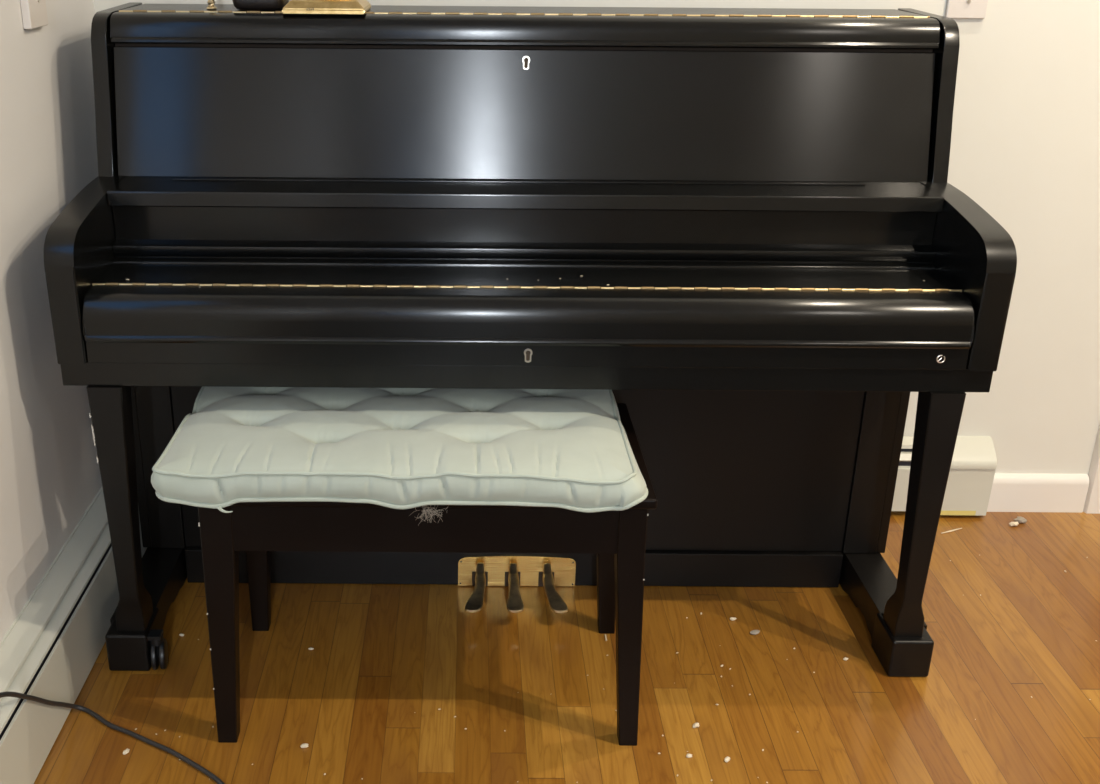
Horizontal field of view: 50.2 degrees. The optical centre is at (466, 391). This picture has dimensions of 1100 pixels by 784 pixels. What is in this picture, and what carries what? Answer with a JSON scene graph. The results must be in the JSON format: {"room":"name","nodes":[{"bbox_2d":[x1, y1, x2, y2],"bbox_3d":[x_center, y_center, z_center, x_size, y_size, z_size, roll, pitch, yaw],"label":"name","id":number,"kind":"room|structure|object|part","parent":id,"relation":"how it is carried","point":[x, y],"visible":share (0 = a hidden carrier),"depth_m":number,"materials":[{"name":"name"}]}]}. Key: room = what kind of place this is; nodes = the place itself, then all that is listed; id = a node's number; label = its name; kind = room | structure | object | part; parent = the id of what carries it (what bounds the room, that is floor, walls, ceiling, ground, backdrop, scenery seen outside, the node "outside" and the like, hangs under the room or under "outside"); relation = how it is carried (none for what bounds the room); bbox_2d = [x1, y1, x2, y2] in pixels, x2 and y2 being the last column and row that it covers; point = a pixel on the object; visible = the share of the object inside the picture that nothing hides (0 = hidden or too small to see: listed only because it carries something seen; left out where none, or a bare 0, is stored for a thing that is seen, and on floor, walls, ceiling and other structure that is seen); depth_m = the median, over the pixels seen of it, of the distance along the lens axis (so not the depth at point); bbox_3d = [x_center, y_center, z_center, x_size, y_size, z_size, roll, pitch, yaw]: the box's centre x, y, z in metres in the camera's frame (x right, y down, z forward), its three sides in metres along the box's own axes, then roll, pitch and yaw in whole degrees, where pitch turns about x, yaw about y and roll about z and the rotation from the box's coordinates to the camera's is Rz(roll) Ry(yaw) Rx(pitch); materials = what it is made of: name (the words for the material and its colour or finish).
{"room":"music room","nodes":[
{"label":"music room","id":0,"kind":"room"},
{"bbox_2d":[0,0,101,641],"bbox_3d":[-0.778,0.032,-0.107,0.120,2.450,5.160,0,22,0],"label":"wall","id":1,"kind":"structure","parent":0,"point":[50,476],"depth_m":1.95,"materials":[{"name":"white paint"}]},
{"bbox_2d":[20,0,47,28],"bbox_3d":[-0.705,-0.654,1.897,0.016,0.120,0.082,0,22,0],"label":"wall plate","id":2,"kind":"object","parent":1,"relation":"attached to","point":[34,12],"visible":1,"depth_m":1.89,"materials":[{"name":"beige plastic"}]},
{"bbox_2d":[0,487,146,783],"bbox_3d":[-0.689,0.649,1.399,0.067,0.180,2.492,0,22,0],"label":"baseboard heater","id":3,"kind":"object","parent":1,"relation":"attached to","point":[51,648],"visible":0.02,"depth_m":1.90,"materials":[{"name":"white metal"}]},
{"bbox_3d":[-0.721,0.649,1.399,0.004,0.180,2.492,0,22,0],"label":"plate","id":4,"kind":"part","parent":3,"relation":"part of","materials":[{"name":"white metal"}]},
{"bbox_2d":[0,490,107,700],"bbox_3d":[-0.698,0.575,1.369,0.040,0.016,2.492,0,22,0],"label":"hood","id":5,"kind":"object","parent":3,"relation":"attached to","point":[24,642],"depth_m":1.94,"materials":[{"name":"metal"}]},
{"bbox_2d":[34,511,1099,783],"bbox_3d":[1.221,0.941,1.031,4.132,0.060,6.600,0,22,0],"label":"floor","id":6,"kind":"structure","parent":0,"point":[381,655],"depth_m":2.01,"materials":[{"name":"brown wood"}]},
{"bbox_2d":[0,691,224,783],"bbox_3d":[-0.480,0.481,1.655,0.350,0.304,0.496,0,22,0],"label":"power cord","id":7,"kind":"object","parent":6,"relation":"on","point":[215,778],"visible":1,"depth_m":1.84,"materials":[{"name":"grey rubber"}]},
{"bbox_2d":[300,743,308,747],"bbox_3d":[-0.258,0.561,1.858,0.013,0.006,0.009,-6,23,-16],"label":"crumb","id":8,"kind":"object","parent":6,"relation":"on","point":[304,745],"visible":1,"depth_m":1.85,"materials":[{"name":"beige"}]},
{"bbox_2d":[189,403,656,745],"bbox_3d":[-0.067,0.289,1.960,0.689,0.437,0.376,0,22,0],"label":"piano bench","id":9,"kind":"object","parent":6,"relation":"on","point":[617,539],"visible":0.45,"depth_m":1.75,"materials":[{"name":"black wood"}]},
{"bbox_3d":[-0.373,0.355,1.813,0.049,0.420,0.052,0,22,0],"label":"leg","id":10,"kind":"part","parent":9,"relation":"part of","materials":[{"name":"black wood"}]},
{"bbox_3d":[-0.372,0.242,2.093,0.049,0.420,0.045,0,22,0],"label":"leg","id":11,"kind":"part","parent":9,"relation":"part of","materials":[{"name":"black wood"}]},
{"bbox_2d":[151,386,647,512],"bbox_3d":[-0.096,0.070,1.875,0.726,0.069,0.414,0,22,0],"label":"seat cushion","id":12,"kind":"object","parent":9,"relation":"on","point":[395,448],"visible":0.91,"depth_m":1.75,"materials":[{"name":"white fabric"}]},
{"bbox_2d":[409,505,447,525],"bbox_3d":[-0.055,0.179,1.713,0.059,0.038,0.004,0,22,0],"label":"tuft","id":13,"kind":"object","parent":12,"relation":"attached to","point":[428,509],"visible":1,"depth_m":1.71,"materials":[{"name":"beige fabric"}]},
{"bbox_3d":[-0.065,0.093,1.883,0.689,0.017,0.372,0,22,0],"label":"bench lid","id":14,"kind":"part","parent":9,"relation":"part of","materials":[{"name":"black"}]},
{"bbox_3d":[0.249,0.247,2.093,0.051,0.420,0.045,0,22,0],"label":"leg","id":15,"kind":"part","parent":9,"relation":"part of","materials":[{"name":"black wood"}]},
{"bbox_3d":[0.248,0.360,1.813,0.051,0.420,0.052,0,22,0],"label":"leg","id":16,"kind":"part","parent":9,"relation":"part of","materials":[{"name":"black wood"}]},
{"bbox_2d":[43,2,1016,676],"bbox_3d":[0.095,-0.114,2.113,1.471,1.072,0.617,0,22,0],"label":"upright piano","id":17,"kind":"object","parent":6,"relation":"on","point":[384,196],"visible":0.98,"depth_m":1.99,"materials":[{"name":"black paint"}]},
{"bbox_3d":[-0.617,-0.261,2.059,0.045,0.233,0.587,0,22,0],"label":"arm","id":18,"kind":"part","parent":17,"relation":"part of","materials":[{"name":"black paint"}]},
{"bbox_3d":[-0.577,0.193,1.964,0.056,0.455,0.066,0,22,0],"label":"leg","id":19,"kind":"part","parent":17,"relation":"part of","materials":[{"name":"black paint"}]},
{"bbox_3d":[-0.592,0.334,2.321,0.070,0.074,0.538,0,22,0],"label":"rail","id":20,"kind":"part","parent":17,"relation":"part of","materials":[{"name":"black paint"}]},
{"bbox_2d":[206,0,216,9],"bbox_3d":[-0.451,-0.710,2.054,0.023,0.074,0.023,0,22,0],"label":"brass candlestick","id":21,"kind":"object","parent":17,"relation":"on","point":[211,3],"visible":1,"depth_m":2.06,"materials":[{"name":"gold metal"}]},
{"bbox_2d":[232,0,288,10],"bbox_3d":[-0.365,-0.709,2.070,0.095,0.060,0.095,0,22,0],"label":"pot","id":22,"kind":"object","parent":17,"relation":"on","point":[248,5],"visible":0.91,"depth_m":2.04,"materials":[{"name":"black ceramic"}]},
{"bbox_2d":[282,0,370,13],"bbox_3d":[-0.243,-0.729,2.029,0.141,0.130,0.140,0,22,0],"label":"brass ornament","id":23,"kind":"object","parent":17,"relation":"on","point":[293,6],"visible":1,"depth_m":1.99,"materials":[{"name":"gold metal"}]},
{"bbox_3d":[0.098,0.351,2.298,0.231,0.067,0.003,0,22,0],"label":"pedal plate","id":24,"kind":"part","parent":17,"relation":"part of","materials":[{"name":"gold metal"}]},
{"bbox_3d":[0.093,0.095,2.217,1.287,0.452,0.016,0,22,0],"label":"panel","id":25,"kind":"part","parent":17,"relation":"part of","materials":[{"name":"black paint"}]},
{"bbox_3d":[0.096,-0.233,1.980,1.379,0.040,0.046,0,22,0],"label":"moulding","id":26,"kind":"part","parent":17,"relation":"part of","materials":[{"name":"black paint"}]},
{"bbox_3d":[0.098,-0.481,2.026,1.407,0.211,0.068,0,22,0],"label":"panel","id":27,"kind":"part","parent":17,"relation":"part of","materials":[{"name":"black paint"}]},
{"bbox_3d":[0.099,-0.682,2.114,1.410,0.016,0.191,0,22,0],"label":"lid","id":28,"kind":"part","parent":17,"relation":"part of","materials":[{"name":"black paint"}]},
{"bbox_3d":[0.096,-0.284,1.975,1.379,0.066,0.018,0,22,0],"label":"fall panel","id":29,"kind":"part","parent":17,"relation":"part of","materials":[{"name":"black paint"}]},
{"bbox_3d":[0.099,-0.619,2.005,1.410,0.048,0.049,0,22,0],"label":"lid","id":30,"kind":"part","parent":17,"relation":"part of","materials":[{"name":"black paint"}]},
{"bbox_3d":[0.101,-0.564,2.004,0.013,0.023,0.007,0,22,0],"label":"keyhole plate","id":31,"kind":"part","parent":17,"relation":"part of","materials":[{"name":"silver metal"}]},
{"bbox_3d":[0.095,-0.057,1.828,0.014,0.023,0.002,0,22,0],"label":"keyhole plate","id":32,"kind":"part","parent":17,"relation":"part of","materials":[{"name":"silver metal"}]},
{"bbox_3d":[0.775,0.344,2.321,0.070,0.074,0.538,0,22,0],"label":"rail","id":33,"kind":"part","parent":17,"relation":"part of","materials":[{"name":"black paint"}]},
{"bbox_3d":[0.762,0.203,1.964,0.056,0.455,0.066,0,22,0],"label":"leg","id":34,"kind":"part","parent":17,"relation":"part of","materials":[{"name":"black paint"}]},
{"bbox_3d":[0.809,-0.250,2.059,0.045,0.233,0.587,0,22,0],"label":"arm","id":35,"kind":"part","parent":17,"relation":"part of","materials":[{"name":"black paint"}]},
{"bbox_2d":[750,630,759,634],"bbox_3d":[0.532,0.444,2.161,0.018,0.007,0.014,3,22,7],"label":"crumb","id":36,"kind":"object","parent":6,"relation":"on","point":[753,632],"visible":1,"depth_m":2.16,"materials":[{"name":"beige"}]},
{"bbox_2d":[1009,522,1018,525],"bbox_3d":[1.194,0.288,2.555,0.023,0.010,0.014,-4,22,-10],"label":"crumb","id":37,"kind":"object","parent":6,"relation":"on","point":[1010,523],"visible":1,"depth_m":2.55,"materials":[{"name":"beige"}]},
{"bbox_2d":[1014,516,1026,522],"bbox_3d":[1.216,0.281,2.570,0.028,0.013,0.020,0,22,0],"label":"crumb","id":38,"kind":"object","parent":6,"relation":"on","point":[1019,519],"visible":1,"depth_m":2.56,"materials":[{"name":"beige"}]},
{"bbox_2d":[94,0,1099,474],"bbox_3d":[1.295,-0.895,2.230,4.012,2.450,0.120,0,22,0],"label":"wall","id":39,"kind":"structure","parent":0,"point":[1025,147],"depth_m":2.35,"materials":[{"name":"white paint"}]},
{"bbox_2d":[891,436,996,515],"bbox_3d":[0.270,0.183,2.574,1.755,0.178,0.055,0,22,0],"label":"baseboard heater","id":40,"kind":"object","parent":39,"relation":"attached to","point":[974,460],"visible":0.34,"depth_m":2.56,"materials":[{"name":"white metal"}]},
{"bbox_3d":[0.207,0.207,2.569,1.630,0.107,0.008,0,22,0],"label":"panel","id":41,"kind":"part","parent":40,"relation":"part of","materials":[{"name":"white metal"}]},
{"bbox_2d":[901,436,913,448],"bbox_3d":[0.208,0.104,2.554,1.630,0.018,0.026,0,22,0],"label":"hood","id":42,"kind":"object","parent":40,"relation":"attached to","point":[907,443],"depth_m":2.55,"materials":[{"name":"metal"}]},
{"bbox_2d":[945,0,987,18],"bbox_3d":[0.952,-0.767,2.209,0.076,0.120,0.018,0,22,0],"label":"wall plate","id":43,"kind":"object","parent":39,"relation":"attached to","point":[955,9],"visible":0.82,"depth_m":2.23,"materials":[{"name":"beige plastic"}]},
{"bbox_2d":[987,473,1088,511],"bbox_3d":[1.267,0.225,2.609,0.225,0.088,0.016,0,22,0],"label":"baseboard","id":44,"kind":"structure","parent":39,"relation":"attached to","point":[1010,492],"depth_m":2.60,"materials":[{"name":"white paint"}]},
{"bbox_2d":[1083,425,1099,513],"bbox_3d":[1.909,-0.752,2.274,1.042,2.160,0.142,0,22,0],"label":"trim","id":45,"kind":"structure","parent":39,"relation":"attached to","point":[1092,502],"depth_m":2.59,"materials":[{"name":"white paint"}]}
]}

